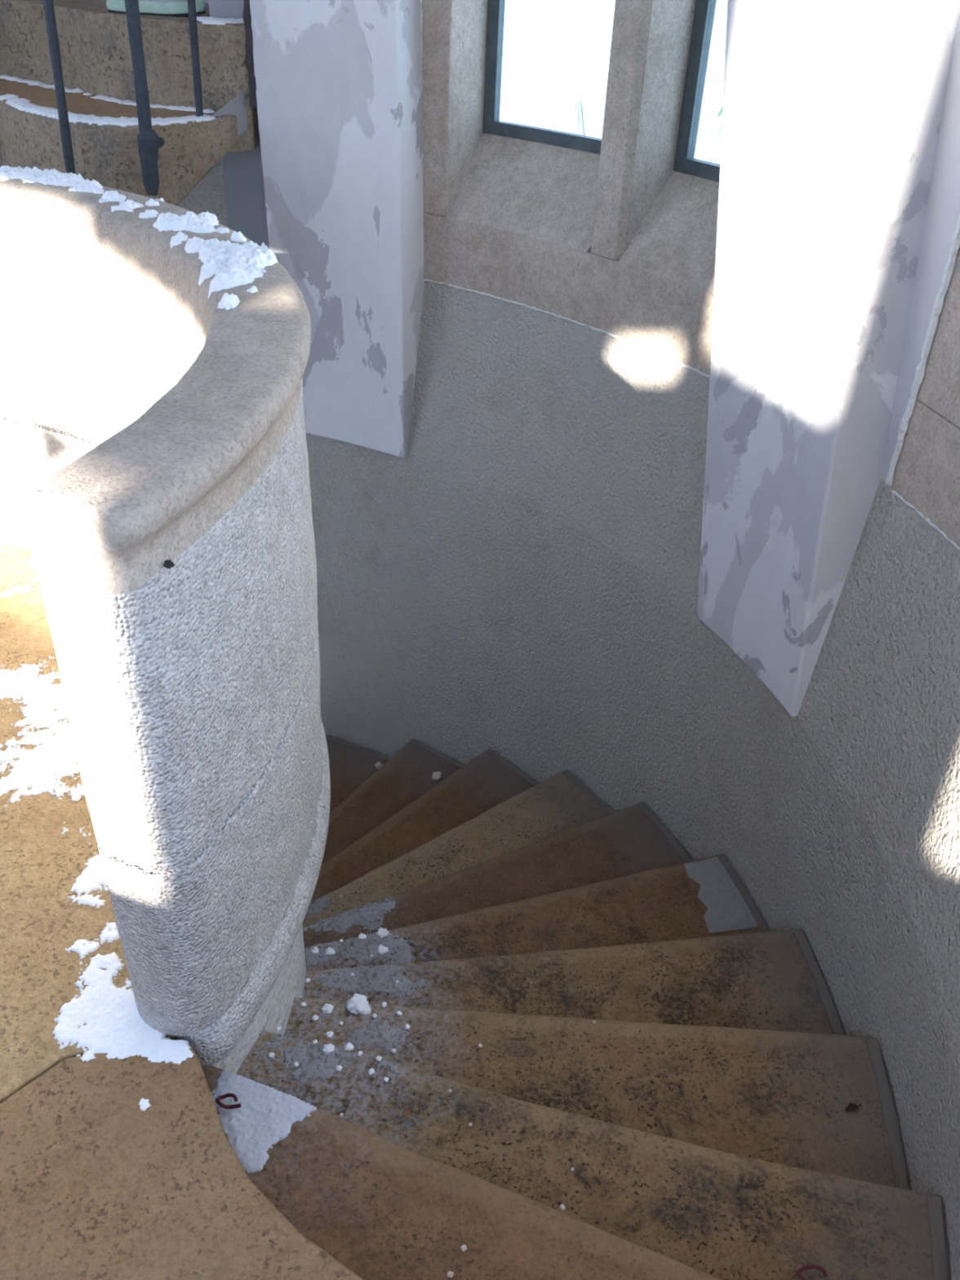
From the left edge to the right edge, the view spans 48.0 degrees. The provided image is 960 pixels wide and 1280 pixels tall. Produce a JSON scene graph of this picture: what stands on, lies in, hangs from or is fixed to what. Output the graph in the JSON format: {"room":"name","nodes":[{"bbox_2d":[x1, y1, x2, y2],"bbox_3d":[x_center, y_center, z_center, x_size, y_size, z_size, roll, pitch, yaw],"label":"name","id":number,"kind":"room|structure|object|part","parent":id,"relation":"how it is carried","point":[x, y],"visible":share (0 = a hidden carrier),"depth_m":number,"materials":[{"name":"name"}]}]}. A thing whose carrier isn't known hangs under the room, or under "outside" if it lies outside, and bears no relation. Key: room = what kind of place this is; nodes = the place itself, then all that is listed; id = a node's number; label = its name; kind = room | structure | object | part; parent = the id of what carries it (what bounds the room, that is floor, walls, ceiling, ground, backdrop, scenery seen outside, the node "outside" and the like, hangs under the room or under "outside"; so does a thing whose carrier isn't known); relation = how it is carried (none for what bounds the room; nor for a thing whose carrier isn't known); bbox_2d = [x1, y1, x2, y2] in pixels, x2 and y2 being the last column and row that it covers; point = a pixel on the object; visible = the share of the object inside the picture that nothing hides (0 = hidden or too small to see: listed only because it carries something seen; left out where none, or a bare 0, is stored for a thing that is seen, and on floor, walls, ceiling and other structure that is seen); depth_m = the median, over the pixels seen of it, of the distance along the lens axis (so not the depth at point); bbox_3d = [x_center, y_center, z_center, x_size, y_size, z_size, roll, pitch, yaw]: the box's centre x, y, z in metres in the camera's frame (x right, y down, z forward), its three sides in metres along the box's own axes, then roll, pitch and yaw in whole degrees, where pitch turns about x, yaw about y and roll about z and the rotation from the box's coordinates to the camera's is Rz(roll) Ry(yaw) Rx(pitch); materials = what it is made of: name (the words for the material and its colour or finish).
{"room":"spiral stairwell","nodes":[
{"label":"spiral stairwell","id":0,"kind":"room"},
{"bbox_2d":[0,545,363,1279],"bbox_3d":[-1.805,0.798,1.610,4.809,0.155,3.700,3,34,0],"label":"floor","id":1,"kind":"structure","parent":0,"point":[95,1184],"depth_m":1.65,"materials":[{"name":"stone"}]},
{"bbox_2d":[0,583,193,1111],"bbox_3d":[-0.904,0.296,2.277,0.242,0.009,1.684,-13,37,-22],"label":"snow","id":2,"kind":"object","parent":1,"relation":"on","point":[115,1027],"visible":0.83,"depth_m":2.04,"materials":[{"name":"white snow"}]},
{"bbox_2d":[208,0,269,248],"bbox_3d":[-0.692,-2.677,3.280,0.383,4.200,0.423,12,35,13],"label":"wall","id":3,"kind":"structure","parent":0,"point":[242,171],"depth_m":3.92,"materials":[{"name":"grey paint"}]},
{"bbox_2d":[212,924,306,1073],"bbox_3d":[-1.659,1.727,3.142,2.376,3.200,2.375,21,38,25],"label":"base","id":4,"kind":"object","parent":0,"point":[274,1012],"visible":0.03,"depth_m":2.31,"materials":[{"name":"white paint"}]},
{"bbox_2d":[0,178,330,1066],"bbox_3d":[-1.242,-0.360,2.428,2.540,1.085,1.211,19,37,22],"label":"parapet","id":5,"kind":"object","parent":4,"relation":"on","point":[154,471],"visible":0.96,"depth_m":1.66,"materials":[{"name":"stone"}]},
{"bbox_2d":[0,164,278,310],"bbox_3d":[-0.707,-0.869,2.276,0.264,0.088,1.216,-23,42,-33],"label":"snow","id":6,"kind":"object","parent":5,"relation":"on","point":[238,270],"visible":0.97,"depth_m":2.17,"materials":[{"name":"white snow"}]},
{"bbox_2d":[209,213,218,222],"bbox_3d":[-0.580,-0.902,2.304,0.049,0.020,0.043,3,34,0],"label":"clump","id":7,"kind":"object","parent":5,"relation":"on","point":[213,215],"visible":0.23,"depth_m":2.30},
{"bbox_2d":[209,251,230,262],"bbox_3d":[-0.484,-0.722,2.040,0.055,0.026,0.047,13,36,15],"label":"clump","id":8,"kind":"object","parent":5,"relation":"on","point":[222,255],"visible":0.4,"depth_m":2.02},
{"bbox_2d":[229,244,254,257],"bbox_3d":[-0.440,-0.727,2.042,0.077,0.037,0.075,3,34,0],"label":"clump","id":9,"kind":"object","parent":5,"relation":"on","point":[238,247],"visible":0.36,"depth_m":2.03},
{"bbox_3d":[-1.266,0.042,2.709,2.529,0.104,1.194,19,37,22],"label":"moulding","id":10,"kind":"part","parent":5,"relation":"part of","materials":[{"name":"stone"}]},
{"bbox_2d":[177,159,959,1279],"bbox_3d":[-1.639,1.339,2.878,5.880,4.340,5.880,3,34,0],"label":"wall","id":11,"kind":"structure","parent":0,"point":[521,584],"depth_m":3.49,"materials":[{"name":"grey paint"}]},
{"bbox_2d":[211,89,247,137],"bbox_3d":[-1.771,-1.915,4.070,2.000,0.500,1.382,3,34,0],"label":"soffit","id":12,"kind":"structure","parent":11,"relation":"attached to","point":[237,106],"depth_m":3.62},
{"bbox_2d":[0,78,239,205],"bbox_3d":[-1.846,-1.925,4.122,2.291,0.392,0.955,17,37,19],"label":"stone step","id":13,"kind":"structure","parent":12,"relation":"on","point":[108,155],"depth_m":3.52,"materials":[{"name":"brown stone"}]},
{"bbox_2d":[0,74,216,126],"bbox_3d":[-1.464,-1.861,3.701,1.252,0.022,0.477,21,38,25],"label":"snow","id":14,"kind":"object","parent":13,"relation":"on","point":[21,104],"visible":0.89,"depth_m":3.51,"materials":[{"name":"white snow"}]},
{"bbox_2d":[43,0,203,195],"bbox_3d":[-1.201,-2.051,3.072,1.102,1.637,0.407,-14,38,-23],"label":"iron railing","id":15,"kind":"object","parent":13,"relation":"on","point":[148,141],"visible":0.91,"depth_m":3.27,"materials":[{"name":"black metal"}]},
{"bbox_2d":[0,0,260,152],"bbox_3d":[-1.720,-2.325,4.276,2.413,0.410,0.843,17,37,20],"label":"stone step","id":16,"kind":"structure","parent":12,"relation":"on","point":[95,48],"depth_m":3.68,"materials":[{"name":"brown stone"}]},
{"bbox_2d":[106,0,205,16],"bbox_3d":[-1.104,-2.180,3.638,0.356,0.121,0.098,3,34,0],"label":"shoe","id":17,"kind":"object","parent":16,"relation":"on","point":[151,7],"visible":0.81,"depth_m":3.63,"materials":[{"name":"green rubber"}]},
{"bbox_2d":[196,16,244,25],"bbox_3d":[-0.863,-2.055,3.571,0.204,0.019,0.144,3,34,0],"label":"snow","id":18,"kind":"object","parent":16,"relation":"on","point":[205,20],"visible":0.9,"depth_m":3.54,"materials":[{"name":"white snow"}]},
{"bbox_2d":[325,734,391,813],"bbox_3d":[-0.821,0.949,4.604,0.490,0.311,1.391,18,37,21],"label":"stone step","id":19,"kind":"structure","parent":11,"relation":"attached to","point":[351,764],"depth_m":4.92,"materials":[{"name":"brown stone"}]},
{"bbox_2d":[373,761,382,768],"bbox_3d":[-0.462,0.570,4.919,0.043,0.018,0.037,3,34,0],"label":"chip","id":20,"kind":"object","parent":19,"relation":"on","point":[378,765],"visible":0.86,"depth_m":4.91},
{"bbox_2d":[321,738,464,864],"bbox_3d":[-0.539,0.916,4.372,0.446,0.311,1.390,25,40,29],"label":"stone step","id":21,"kind":"structure","parent":11,"relation":"attached to","point":[406,775],"depth_m":4.53,"materials":[{"name":"brown stone"}]},
{"bbox_2d":[431,771,444,780],"bbox_3d":[-0.185,0.581,4.619,0.047,0.022,0.047,-24,42,-33],"label":"chip","id":22,"kind":"object","parent":21,"relation":"on","point":[437,775],"visible":1,"depth_m":4.61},
{"bbox_2d":[311,748,539,902],"bbox_3d":[-0.301,0.901,4.109,1.390,0.311,0.452,-26,44,-35],"label":"stone step","id":23,"kind":"structure","parent":11,"relation":"attached to","point":[489,780],"depth_m":4.19,"materials":[{"name":"brown stone"}]},
{"bbox_2d":[302,769,614,927],"bbox_3d":[-0.100,0.907,3.815,1.390,0.311,0.453,-18,40,-28],"label":"stone step","id":24,"kind":"structure","parent":11,"relation":"attached to","point":[561,802],"depth_m":3.86,"materials":[{"name":"brown stone"}]},
{"bbox_2d":[306,896,330,915],"bbox_3d":[-0.534,0.878,3.566,0.100,0.008,0.063,-22,42,-32],"label":"snow","id":25,"kind":"object","parent":24,"relation":"on","point":[317,905],"visible":0.84,"depth_m":3.56,"materials":[{"name":"white snow"}]},
{"bbox_2d":[202,1065,720,1279],"bbox_3d":[0.023,1.156,1.644,1.388,0.311,0.484,15,36,17],"label":"stone step","id":26,"kind":"structure","parent":11,"relation":"attached to","point":[382,1209],"depth_m":1.72,"materials":[{"name":"brown stone"}]},
{"bbox_2d":[210,1071,316,1173],"bbox_3d":[-0.400,0.824,1.840,0.194,0.012,0.156,14,36,16],"label":"snow","id":27,"kind":"object","parent":26,"relation":"on","point":[266,1115],"visible":0.93,"depth_m":1.85,"materials":[{"name":"white snow"}]},
{"bbox_2d":[215,1093,241,1109],"bbox_3d":[-0.433,0.794,1.857,0.047,0.014,0.027,3,34,0],"label":"twig","id":28,"kind":"object","parent":27,"relation":"on","point":[228,1095],"visible":1,"depth_m":1.85,"materials":[{"name":"brown wood"}]},
{"bbox_2d":[446,1271,453,1278],"bbox_3d":[-0.046,0.971,1.651,0.010,0.004,0.010,11,35,11],"label":"chip","id":29,"kind":"object","parent":26,"relation":"on","point":[450,1274],"visible":1,"depth_m":1.65,"materials":[{"name":"white stone"}]},
{"bbox_2d":[460,1244,467,1252],"bbox_3d":[-0.025,0.949,1.685,0.010,0.005,0.010,-11,36,-19],"label":"chip","id":30,"kind":"object","parent":26,"relation":"on","point":[463,1247],"visible":1,"depth_m":1.68,"materials":[{"name":"white stone"}]},
{"bbox_2d":[560,1204,565,1209],"bbox_3d":[0.134,0.917,1.745,0.009,0.004,0.009,3,34,0],"label":"chip","id":31,"kind":"object","parent":26,"relation":"on","point":[562,1206],"visible":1,"depth_m":1.74,"materials":[{"name":"white stone"}]},
{"bbox_2d":[795,1264,827,1279],"bbox_3d":[0.519,0.985,1.670,0.059,0.014,0.033,3,34,0],"label":"twig","id":32,"kind":"object","parent":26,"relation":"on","point":[804,1268],"visible":1,"depth_m":1.68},
{"bbox_2d":[302,801,692,947],"bbox_3d":[0.060,0.931,3.489,1.391,0.311,0.475,-12,37,-20],"label":"stone step","id":33,"kind":"structure","parent":11,"relation":"attached to","point":[632,840],"depth_m":3.52,"materials":[{"name":"brown stone"}]},
{"bbox_2d":[302,897,396,933],"bbox_3d":[-0.385,0.864,3.293,0.313,0.012,0.114,-15,38,-24],"label":"snow","id":34,"kind":"object","parent":33,"relation":"on","point":[370,916],"visible":1,"depth_m":3.30,"materials":[{"name":"white snow"}]},
{"bbox_2d":[306,853,770,971],"bbox_3d":[0.171,0.972,3.135,1.391,0.311,0.481,-5,35,-12],"label":"stone step","id":35,"kind":"structure","parent":11,"relation":"attached to","point":[704,897],"depth_m":3.13,"materials":[{"name":"brown stone"}]},
{"bbox_2d":[304,933,412,967],"bbox_3d":[-0.340,0.861,2.999,0.309,0.012,0.144,3,34,0],"label":"snow","id":36,"kind":"object","parent":35,"relation":"on","point":[399,951],"visible":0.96,"depth_m":2.99,"materials":[{"name":"grey snow"}]},
{"bbox_2d":[311,946,319,953],"bbox_3d":[-0.457,0.860,2.986,0.026,0.012,0.027,3,34,0],"label":"clump","id":37,"kind":"object","parent":36,"relation":"on","point":[315,950],"visible":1,"depth_m":2.98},
{"bbox_2d":[325,946,335,955],"bbox_3d":[-0.414,0.861,2.987,0.030,0.013,0.026,3,34,0],"label":"clump","id":38,"kind":"object","parent":36,"relation":"on","point":[330,951],"visible":1,"depth_m":2.98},
{"bbox_2d":[358,933,366,939],"bbox_3d":[-0.331,0.834,3.035,0.025,0.010,0.024,3,34,0],"label":"clump","id":39,"kind":"object","parent":36,"relation":"on","point":[361,935],"visible":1,"depth_m":3.03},
{"bbox_2d":[375,927,389,937],"bbox_3d":[-0.275,0.826,3.048,0.033,0.015,0.036,25,40,29],"label":"clump","id":40,"kind":"object","parent":36,"relation":"on","point":[382,932],"visible":1,"depth_m":3.04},
{"bbox_2d":[377,944,388,955],"bbox_3d":[-0.270,0.860,3.000,0.034,0.013,0.036,3,34,0],"label":"clump","id":41,"kind":"object","parent":36,"relation":"on","point":[381,949],"visible":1,"depth_m":2.99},
{"bbox_2d":[303,928,845,1035],"bbox_3d":[0.226,0.995,2.803,1.401,0.311,0.486,3,34,0],"label":"stone step","id":42,"kind":"structure","parent":11,"relation":"attached to","point":[771,980],"depth_m":2.73,"materials":[{"name":"brown stone"}]},
{"bbox_2d":[304,977,311,982],"bbox_3d":[-0.432,0.852,2.701,0.016,0.007,0.016,3,34,0],"label":"crumb","id":43,"kind":"object","parent":42,"relation":"on","point":[307,980],"visible":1,"depth_m":2.70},
{"bbox_2d":[317,964,425,999],"bbox_3d":[-0.272,0.862,2.704,0.270,0.008,0.121,-3,35,-9],"label":"snow","id":44,"kind":"object","parent":42,"relation":"on","point":[368,979],"visible":0.95,"depth_m":2.71,"materials":[{"name":"grey snow"}]},
{"bbox_2d":[235,1030,951,1279],"bbox_3d":[0.153,1.103,2.035,1.391,0.311,0.429,12,35,13],"label":"stone step","id":45,"kind":"structure","parent":11,"relation":"attached to","point":[720,1215],"depth_m":1.96,"materials":[{"name":"brown stone"}]},
{"bbox_2d":[268,1052,274,1058],"bbox_3d":[-0.414,0.824,2.141,0.013,0.006,0.012,3,34,0],"label":"crumb","id":46,"kind":"object","parent":45,"relation":"on","point":[271,1055],"visible":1,"depth_m":2.14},
{"bbox_2d":[253,1034,401,1099],"bbox_3d":[-0.304,0.844,2.124,0.303,0.008,0.147,3,34,0],"label":"snow","id":47,"kind":"object","parent":45,"relation":"on","point":[314,1064],"visible":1,"depth_m":2.14,"materials":[{"name":"white snow"}]},
{"bbox_2d":[293,1061,298,1066],"bbox_3d":[-0.362,0.837,2.126,0.011,0.005,0.011,-15,38,-24],"label":"crumb","id":48,"kind":"object","parent":47,"relation":"on","point":[295,1064],"visible":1,"depth_m":2.12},
{"bbox_2d":[322,1044,334,1053],"bbox_3d":[-0.303,0.817,2.157,0.025,0.010,0.024,3,34,0],"label":"clump","id":49,"kind":"object","parent":47,"relation":"on","point":[328,1048],"visible":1,"depth_m":2.15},
{"bbox_2d":[343,1042,354,1051],"bbox_3d":[-0.263,0.815,2.163,0.020,0.009,0.018,-9,36,-17],"label":"clump","id":50,"kind":"object","parent":47,"relation":"on","point":[348,1046],"visible":1,"depth_m":2.16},
{"bbox_2d":[326,1031,333,1038],"bbox_3d":[-0.304,0.798,2.186,0.015,0.007,0.015,3,34,0],"label":"crumb","id":51,"kind":"object","parent":45,"relation":"on","point":[329,1034],"visible":1,"depth_m":2.18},
{"bbox_2d":[335,1065,342,1071],"bbox_3d":[-0.278,0.843,2.123,0.012,0.006,0.012,17,37,19],"label":"crumb","id":52,"kind":"object","parent":45,"relation":"on","point":[339,1068],"visible":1,"depth_m":2.12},
{"bbox_2d":[357,1050,363,1056],"bbox_3d":[-0.239,0.825,2.153,0.011,0.004,0.010,-21,41,-31],"label":"crumb","id":53,"kind":"object","parent":45,"relation":"on","point":[359,1053],"visible":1,"depth_m":2.15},
{"bbox_2d":[368,1068,375,1075],"bbox_3d":[-0.213,0.848,2.120,0.014,0.006,0.014,-17,39,-27],"label":"crumb","id":54,"kind":"object","parent":45,"relation":"on","point":[371,1071],"visible":1,"depth_m":2.12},
{"bbox_2d":[375,1055,382,1061],"bbox_3d":[-0.202,0.832,2.145,0.012,0.005,0.012,3,34,0],"label":"crumb","id":55,"kind":"object","parent":45,"relation":"on","point":[378,1058],"visible":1,"depth_m":2.14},
{"bbox_2d":[283,997,911,1190],"bbox_3d":[0.216,1.107,2.336,1.409,0.311,0.512,3,34,0],"label":"stone step","id":56,"kind":"structure","parent":11,"relation":"attached to","point":[779,1097],"depth_m":2.34,"materials":[{"name":"brown stone"}]},
{"bbox_2d":[301,1001,306,1007],"bbox_3d":[-0.399,0.825,2.443,0.014,0.006,0.013,3,34,0],"label":"crumb","id":57,"kind":"object","parent":56,"relation":"on","point":[303,1004],"visible":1,"depth_m":2.44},
{"bbox_2d":[311,1014,318,1020],"bbox_3d":[-0.369,0.845,2.414,0.015,0.007,0.015,15,36,16],"label":"crumb","id":58,"kind":"object","parent":56,"relation":"on","point":[314,1017],"visible":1,"depth_m":2.41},
{"bbox_2d":[345,993,370,1015],"bbox_3d":[-0.274,0.823,2.444,0.059,0.021,0.051,3,34,0],"label":"clump","id":59,"kind":"object","parent":56,"relation":"on","point":[358,1003],"visible":1,"depth_m":2.43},
{"bbox_2d":[317,1003,409,1053],"bbox_3d":[-0.274,0.864,2.398,0.239,0.008,0.104,10,35,10],"label":"snow","id":60,"kind":"object","parent":56,"relation":"on","point":[368,1036],"visible":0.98,"depth_m":2.38,"materials":[{"name":"white snow"}]},
{"bbox_2d":[320,1003,333,1013],"bbox_3d":[-0.345,0.830,2.434,0.028,0.012,0.026,3,34,0],"label":"clump","id":61,"kind":"object","parent":60,"relation":"on","point":[327,1008],"visible":1,"depth_m":2.43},
{"bbox_2d":[381,1001,386,1007],"bbox_3d":[-0.218,0.828,2.451,0.013,0.006,0.013,14,36,16],"label":"crumb","id":62,"kind":"object","parent":56,"relation":"on","point":[384,1004],"visible":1,"depth_m":2.45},
{"bbox_2d":[395,1010,402,1016],"bbox_3d":[-0.182,0.842,2.434,0.013,0.006,0.013,-10,36,-18],"label":"crumb","id":63,"kind":"object","parent":56,"relation":"on","point":[399,1013],"visible":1,"depth_m":2.43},
{"bbox_2d":[404,1023,410,1029],"bbox_3d":[-0.162,0.862,2.405,0.013,0.006,0.014,24,39,28],"label":"crumb","id":64,"kind":"object","parent":56,"relation":"on","point":[406,1026],"visible":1,"depth_m":2.40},
{"bbox_2d":[844,1102,862,1111],"bbox_3d":[0.792,0.990,2.282,0.040,0.011,0.020,3,34,0],"label":"dead leaf","id":65,"kind":"object","parent":56,"relation":"on","point":[851,1106],"visible":1,"depth_m":2.28,"materials":[{"name":"brown plant"}]},
{"bbox_2d":[880,11,959,485],"bbox_3d":[0.698,-1.846,1.574,1.269,3.535,4.553,-8,36,-16],"label":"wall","id":66,"kind":"structure","parent":0,"point":[943,208],"depth_m":2.31,"materials":[{"name":"paint"}]},
{"bbox_2d":[242,0,257,108],"bbox_3d":[-0.736,-2.146,3.388,0.061,0.860,0.049,3,34,0],"label":"mortar","id":67,"kind":"object","parent":66,"relation":"attached to","point":[249,61],"visible":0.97,"depth_m":3.53,"materials":[{"name":"grey concrete"}]},
{"bbox_2d":[249,0,424,457],"bbox_3d":[-0.405,-2.539,3.077,0.619,4.175,0.228,17,37,19],"label":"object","id":68,"kind":"structure","parent":66,"relation":"attached to","point":[340,82],"depth_m":3.65,"materials":[{"name":"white paint"}]},
{"bbox_2d":[420,0,422,53],"bbox_3d":[-0.181,-2.029,3.319,0.018,1.781,0.016,3,34,0],"label":"trim","id":69,"kind":"structure","parent":66,"relation":"attached to","point":[421,1],"depth_m":3.37,"materials":[{"name":"white paint"}]},
{"bbox_2d":[422,0,719,377],"bbox_3d":[0.400,-1.921,3.031,1.383,2.015,0.382,30,43,34],"label":"window","id":70,"kind":"structure","parent":66,"relation":"in","point":[615,233],"depth_m":3.37,"materials":[{"name":"stone"}]},
{"bbox_3d":[0.216,-1.488,3.546,0.648,0.245,0.322,27,41,31],"label":"sloping sill","id":71,"kind":"part","parent":70,"relation":"part of","materials":[{"name":"stone"}]},
{"bbox_3d":[0.296,-2.202,3.125,0.633,1.425,0.050,27,41,31],"label":"frame","id":72,"kind":"part","parent":70,"relation":"part of","materials":[{"name":"grey metal"}]},
{"bbox_3d":[0.665,-1.211,3.174,0.313,0.245,0.431,-21,41,-31],"label":"sloping sill","id":73,"kind":"part","parent":70,"relation":"part of","materials":[{"name":"stone"}]},
{"bbox_3d":[0.757,-1.919,2.744,0.041,1.425,0.421,-21,41,-31],"label":"frame","id":74,"kind":"part","parent":70,"relation":"part of","materials":[{"name":"grey metal"}]},
{"bbox_2d":[697,0,959,716],"bbox_3d":[0.866,-1.757,2.026,0.254,4.175,0.885,-12,37,-21],"label":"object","id":75,"kind":"structure","parent":66,"relation":"attached to","point":[833,109],"depth_m":2.54,"materials":[{"name":"white paint"}]},
{"bbox_2d":[884,214,959,485],"bbox_3d":[1.009,-1.187,1.995,0.028,1.982,0.030,21,38,25],"label":"trim","id":76,"kind":"structure","parent":66,"relation":"attached to","point":[938,306],"depth_m":2.36,"materials":[{"name":"white paint"}]},
{"bbox_2d":[889,248,959,551],"bbox_3d":[1.213,-0.949,1.310,0.420,2.414,1.566,3,34,0],"label":"window surround","id":77,"kind":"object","parent":66,"relation":"in","point":[926,475],"depth_m":2.36,"materials":[{"name":"stone"}]},
{"label":"outside","id":78,"kind":"structure","parent":0,"visible":0},
{"bbox_2d":[499,75,706,138],"bbox_3d":[-1.977,7.878,7.333,180.000,0.300,179.014,3,34,0],"label":"ground","id":79,"kind":"structure","parent":78,"point":[544,103],"depth_m":71.59,"materials":[{"name":"white snow"}]},
{"bbox_2d":[561,93,586,135],"bbox_3d":[1.965,-8.312,24.551,4.297,7.400,4.186,3,34,0],"label":"conifer tree","id":80,"kind":"object","parent":79,"relation":"on","point":[575,123],"visible":0.11,"depth_m":22.59,"materials":[{"name":"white plant"}]},
{"bbox_2d":[694,44,725,164],"bbox_3d":[7.298,-14.497,33.590,4.580,7.900,4.462,3,34,0],"label":"conifer tree","id":81,"kind":"object","parent":79,"relation":"on","point":[708,148],"visible":0.14,"depth_m":32.19,"materials":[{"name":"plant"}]}
]}

